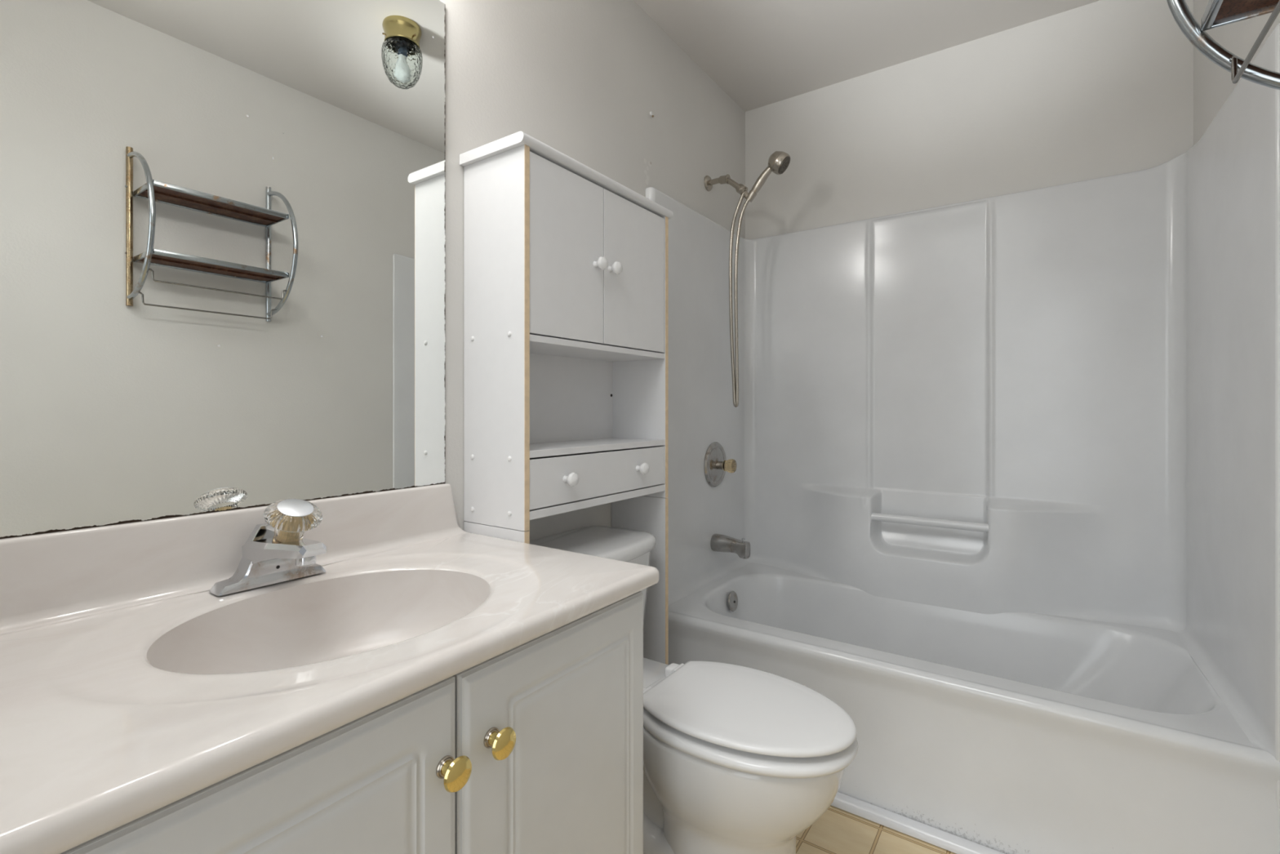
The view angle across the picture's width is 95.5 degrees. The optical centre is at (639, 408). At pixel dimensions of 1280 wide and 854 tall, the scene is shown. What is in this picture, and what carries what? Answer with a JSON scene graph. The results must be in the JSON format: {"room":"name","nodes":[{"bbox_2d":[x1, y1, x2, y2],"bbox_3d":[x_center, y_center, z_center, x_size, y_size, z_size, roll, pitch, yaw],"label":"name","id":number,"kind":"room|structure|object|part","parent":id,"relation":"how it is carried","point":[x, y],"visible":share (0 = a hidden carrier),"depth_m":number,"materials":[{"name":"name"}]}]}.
{"room":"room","nodes":[
{"label":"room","id":0,"kind":"room"},
{"bbox_2d":[439,0,745,541],"bbox_3d":[-0.419,-0.152,1.470,0.100,2.440,3.238,0,0,35],"label":"wall","id":1,"kind":"structure","parent":0,"point":[584,79],"depth_m":1.72,"materials":[{"name":"beige paint"}]},
{"bbox_2d":[0,0,445,538],"bbox_3d":[-0.666,-0.377,1.021,0.005,1.100,0.764,0,0,35],"label":"wall mirror","id":2,"kind":"object","parent":1,"relation":"attached to","point":[223,222],"visible":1,"depth_m":0.96,"materials":[{"name":"clear glass"}]},
{"bbox_2d":[0,483,469,635],"bbox_3d":[-0.652,0.232,1.008,0.042,0.120,0.866,0,0,35],"label":"backsplash","id":3,"kind":"structure","parent":1,"relation":"attached to","point":[46,579],"depth_m":0.90,"materials":[{"name":"stone"}]},
{"bbox_2d":[703,151,790,407],"bbox_3d":[0.422,-0.492,2.289,0.348,0.973,0.082,0,0,35],"label":"shower","id":4,"kind":"object","parent":1,"relation":"attached to","point":[779,162],"visible":1,"depth_m":2.31,"materials":[{"name":"silver metal"}]},
{"bbox_3d":[0.339,-0.902,2.344,0.144,0.067,0.022,0,0,35],"label":"shower arm","id":5,"kind":"part","parent":4,"relation":"part of","materials":[{"name":"silver metal"}]},
{"bbox_2d":[633,0,1100,111],"bbox_3d":[0.246,-1.402,1.008,1.720,0.060,3.238,0,0,35],"label":"ceiling","id":6,"kind":"structure","parent":0,"point":[761,53],"depth_m":2.12,"materials":[{"name":"white paint"}]},
{"bbox_2d":[795,804,956,853],"bbox_3d":[0.246,1.098,1.008,1.720,0.060,3.238,0,0,35],"label":"floor","id":7,"kind":"structure","parent":0,"point":[837,830],"depth_m":1.44,"materials":[{"name":"beige tile"}]},
{"bbox_2d":[59,591,643,853],"bbox_3d":[-0.437,0.694,0.855,0.570,0.748,0.847,0,0,35],"label":"vanity cabinet","id":8,"kind":"object","parent":7,"relation":"on","point":[535,746],"visible":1,"depth_m":0.73,"materials":[{"name":"white wood"}]},
{"bbox_3d":[-0.352,0.648,0.550,0.021,0.630,0.424,0,0,35],"label":"door","id":9,"kind":"part","parent":8,"relation":"part of","materials":[{"name":"white wood"}]},
{"bbox_2d":[0,483,658,853],"bbox_3d":[-0.439,0.302,0.862,0.559,0.261,0.873,0,0,35],"label":"countertop","id":10,"kind":"structure","parent":8,"relation":"on","point":[130,688],"depth_m":0.78,"materials":[{"name":"stone"}]},
{"bbox_2d":[208,498,326,595],"bbox_3d":[-0.571,0.218,0.942,0.174,0.143,0.166,0,0,35],"label":"sink faucet","id":11,"kind":"object","parent":10,"relation":"on","point":[276,550],"visible":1,"depth_m":0.93,"materials":[{"name":"silver metal"}]},
{"bbox_3d":[-0.571,0.234,0.942,0.174,0.050,0.072,0,0,35],"label":"spout","id":12,"kind":"part","parent":11,"relation":"part of","materials":[{"name":"silver metal"}]},
{"bbox_3d":[-0.555,0.182,0.931,0.076,0.072,0.082,0,0,35],"label":"handle","id":13,"kind":"part","parent":11,"relation":"part of","materials":[{"name":"clear plastic"}]},
{"bbox_3d":[-0.438,0.365,0.862,0.363,0.135,0.454,0,0,35],"label":"sink bowl","id":14,"kind":"part","parent":10,"relation":"part of","materials":[{"name":"stone"}]},
{"bbox_3d":[-0.221,0.431,0.690,0.027,0.039,0.039,0,0,35],"label":"knob","id":15,"kind":"part","parent":8,"relation":"part of","materials":[{"name":"gold metal"}]},
{"bbox_3d":[-0.180,0.429,0.749,0.027,0.039,0.039,0,0,35],"label":"knob","id":16,"kind":"part","parent":8,"relation":"part of","materials":[{"name":"gold metal"}]},
{"bbox_3d":[-0.113,0.648,0.895,0.021,0.630,0.408,0,0,35],"label":"door","id":17,"kind":"part","parent":8,"relation":"part of","materials":[{"name":"white wood"}]},
{"bbox_2d":[459,131,673,664],"bbox_3d":[-0.153,0.235,1.556,0.237,1.667,0.616,0,0,35],"label":"storage cabinet","id":18,"kind":"object","parent":7,"relation":"on","point":[566,264],"visible":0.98,"depth_m":1.40,"materials":[{"name":"white laminate"}]},
{"bbox_3d":[-0.331,-0.154,1.330,0.203,0.842,0.015,0,0,35],"label":"panel","id":19,"kind":"part","parent":18,"relation":"part of","materials":[{"name":"white laminate"}]},
{"bbox_3d":[-0.331,0.668,1.330,0.203,0.800,0.015,0,0,35],"label":"leg panel","id":20,"kind":"part","parent":18,"relation":"part of","materials":[{"name":"white laminate"}]},
{"bbox_3d":[-0.175,-0.367,1.392,0.016,0.400,0.262,0,0,35],"label":"door","id":21,"kind":"part","parent":18,"relation":"part of","materials":[{"name":"white laminate"}]},
{"bbox_3d":[-0.163,0.166,1.366,0.036,0.033,0.033,0,0,35],"label":"knob","id":22,"kind":"part","parent":18,"relation":"part of","materials":[{"name":"white ceramic"}]},
{"bbox_3d":[-0.248,-0.174,1.622,0.005,0.801,0.560,0,0,35],"label":"panel","id":23,"kind":"part","parent":18,"relation":"part of","materials":[{"name":"white laminate"}]},
{"bbox_3d":[-0.160,0.168,1.561,0.183,0.110,0.557,0,0,35],"label":"drawer","id":24,"kind":"part","parent":18,"relation":"part of","materials":[{"name":"white laminate"}]},
{"bbox_2d":[529,437,665,457],"bbox_3d":[-0.165,0.101,1.565,0.197,0.016,0.560,0,0,35],"label":"shelf","id":25,"kind":"object","parent":18,"relation":"attached to","point":[539,446],"depth_m":1.55,"materials":[{"name":"white laminate"}]},
{"bbox_2d":[529,333,665,361],"bbox_3d":[-0.165,-0.156,1.565,0.197,0.015,0.560,0,0,35],"label":"shelf","id":26,"kind":"object","parent":18,"relation":"attached to","point":[542,348],"depth_m":1.56,"materials":[{"name":"white laminate"}]},
{"bbox_3d":[-0.099,-0.364,1.458,0.036,0.033,0.033,0,0,35],"label":"knob","id":27,"kind":"part","parent":18,"relation":"part of","materials":[{"name":"white ceramic"}]},
{"bbox_3d":[-0.064,-0.364,1.508,0.036,0.033,0.033,0,0,35],"label":"knob","id":28,"kind":"part","parent":18,"relation":"part of","materials":[{"name":"white ceramic"}]},
{"bbox_3d":[-0.016,-0.367,1.622,0.016,0.400,0.290,0,0,35],"label":"door","id":29,"kind":"part","parent":18,"relation":"part of","materials":[{"name":"white laminate"}]},
{"bbox_3d":[-0.003,0.668,1.802,0.203,0.800,0.015,0,0,35],"label":"leg panel","id":30,"kind":"part","parent":18,"relation":"part of","materials":[{"name":"white laminate"}]},
{"bbox_3d":[-0.003,-0.154,1.802,0.203,0.842,0.015,0,0,35],"label":"panel","id":31,"kind":"part","parent":18,"relation":"part of","materials":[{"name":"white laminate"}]},
{"bbox_3d":[0.007,0.166,1.611,0.036,0.033,0.033,0,0,35],"label":"knob","id":32,"kind":"part","parent":18,"relation":"part of","materials":[{"name":"white plastic"}]},
{"bbox_2d":[529,525,858,853],"bbox_3d":[0.085,0.711,1.375,0.825,0.714,0.456,0,0,35],"label":"toilet","id":33,"kind":"object","parent":7,"relation":"on","point":[738,759],"visible":0.61,"depth_m":1.18,"materials":[{"name":"white ceramic"}]},
{"bbox_3d":[-0.150,0.375,1.538,0.253,0.042,0.456,0,0,35],"label":"tank lid","id":34,"kind":"part","parent":33,"relation":"part of","materials":[{"name":"white ceramic"}]},
{"bbox_3d":[-0.155,0.536,1.541,0.229,0.280,0.432,0,0,35],"label":"tank","id":35,"kind":"part","parent":33,"relation":"part of","materials":[{"name":"white ceramic"}]},
{"bbox_3d":[0.241,0.646,1.266,0.441,0.020,0.335,0,0,35],"label":"lid","id":36,"kind":"part","parent":33,"relation":"part of","materials":[{"name":"white plastic"}]},
{"bbox_3d":[0.224,0.680,1.278,0.487,0.022,0.348,0,0,35],"label":"seat","id":37,"kind":"part","parent":33,"relation":"part of","materials":[{"name":"white plastic"}]},
{"bbox_2d":[645,22,1279,853],"bbox_3d":[0.860,0.138,1.894,1.518,1.859,0.882,0,0,35],"label":"shower","id":38,"kind":"object","parent":7,"relation":"on","point":[1003,490],"visible":0.96,"depth_m":1.92,"materials":[{"name":"white plastic"}]},
{"bbox_2d":[703,441,737,487],"bbox_3d":[0.343,0.228,2.348,0.091,0.184,0.184,0,0,35],"label":"shower valve","id":39,"kind":"object","parent":38,"relation":"attached to","point":[716,464],"visible":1,"depth_m":2.34,"materials":[{"name":"silver metal"}]},
{"bbox_3d":[0.311,0.228,2.370,0.013,0.184,0.184,0,0,35],"label":"valve plate","id":40,"kind":"part","parent":39,"relation":"part of","materials":[{"name":"silver metal"}]},
{"bbox_3d":[0.361,0.230,2.335,0.046,0.056,0.057,0,0,35],"label":"knob","id":41,"kind":"part","parent":39,"relation":"part of","materials":[{"name":"beige plastic"}]},
{"bbox_2d":[710,533,750,559],"bbox_3d":[0.364,0.550,2.327,0.151,0.080,0.066,0,0,35],"label":"tub spout","id":42,"kind":"object","parent":38,"relation":"attached to","point":[718,543],"visible":1,"depth_m":2.31,"materials":[{"name":"silver metal"}]},
{"bbox_2d":[728,591,737,611],"bbox_3d":[0.364,0.753,2.272,0.016,0.077,0.078,0,0,35],"label":"overflow plate","id":43,"kind":"object","parent":38,"relation":"attached to","point":[732,597],"visible":1,"depth_m":2.26,"materials":[{"name":"silver metal"}]},
{"bbox_2d":[668,562,1262,748],"bbox_3d":[0.881,0.830,1.924,1.512,0.283,0.801,0,0,35],"label":"tub basin","id":44,"kind":"object","parent":38,"relation":"in","point":[1148,673],"depth_m":1.87,"materials":[{"name":"white plastic"}]},
{"bbox_2d":[831,791,1004,853],"bbox_3d":[0.599,1.054,1.518,1.518,0.028,0.029,0,0,35],"label":"trim","id":45,"kind":"structure","parent":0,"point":[941,838],"depth_m":1.46,"materials":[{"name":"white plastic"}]},
{"bbox_2d":[745,0,1193,239],"bbox_3d":[1.140,-0.152,2.298,1.520,2.440,0.100,0,0,35],"label":"wall","id":46,"kind":"structure","parent":0,"point":[1102,88],"depth_m":2.14,"materials":[{"name":"beige paint"}]},
{"bbox_2d":[1193,0,1279,145],"bbox_3d":[0.912,-0.152,0.547,0.100,2.440,3.238,0,0,35],"label":"wall","id":47,"kind":"structure","parent":0,"point":[1213,85],"depth_m":1.59,"materials":[{"name":"beige paint"}]},
{"bbox_2d":[1166,0,1279,89],"bbox_3d":[0.714,-0.636,0.571,0.250,0.555,0.467,0,0,35],"label":"towel rack","id":48,"kind":"object","parent":47,"relation":"attached to","point":[1218,13],"visible":1,"depth_m":0.77,"materials":[{"name":"silver metal"}]},
{"bbox_2d":[1201,0,1276,31],"bbox_3d":[0.726,-0.524,0.564,0.196,0.018,0.427,0,0,35],"label":"shelf","id":49,"kind":"object","parent":48,"relation":"attached to","point":[1218,13],"depth_m":0.76,"materials":[{"name":"brown wood"}]}
]}

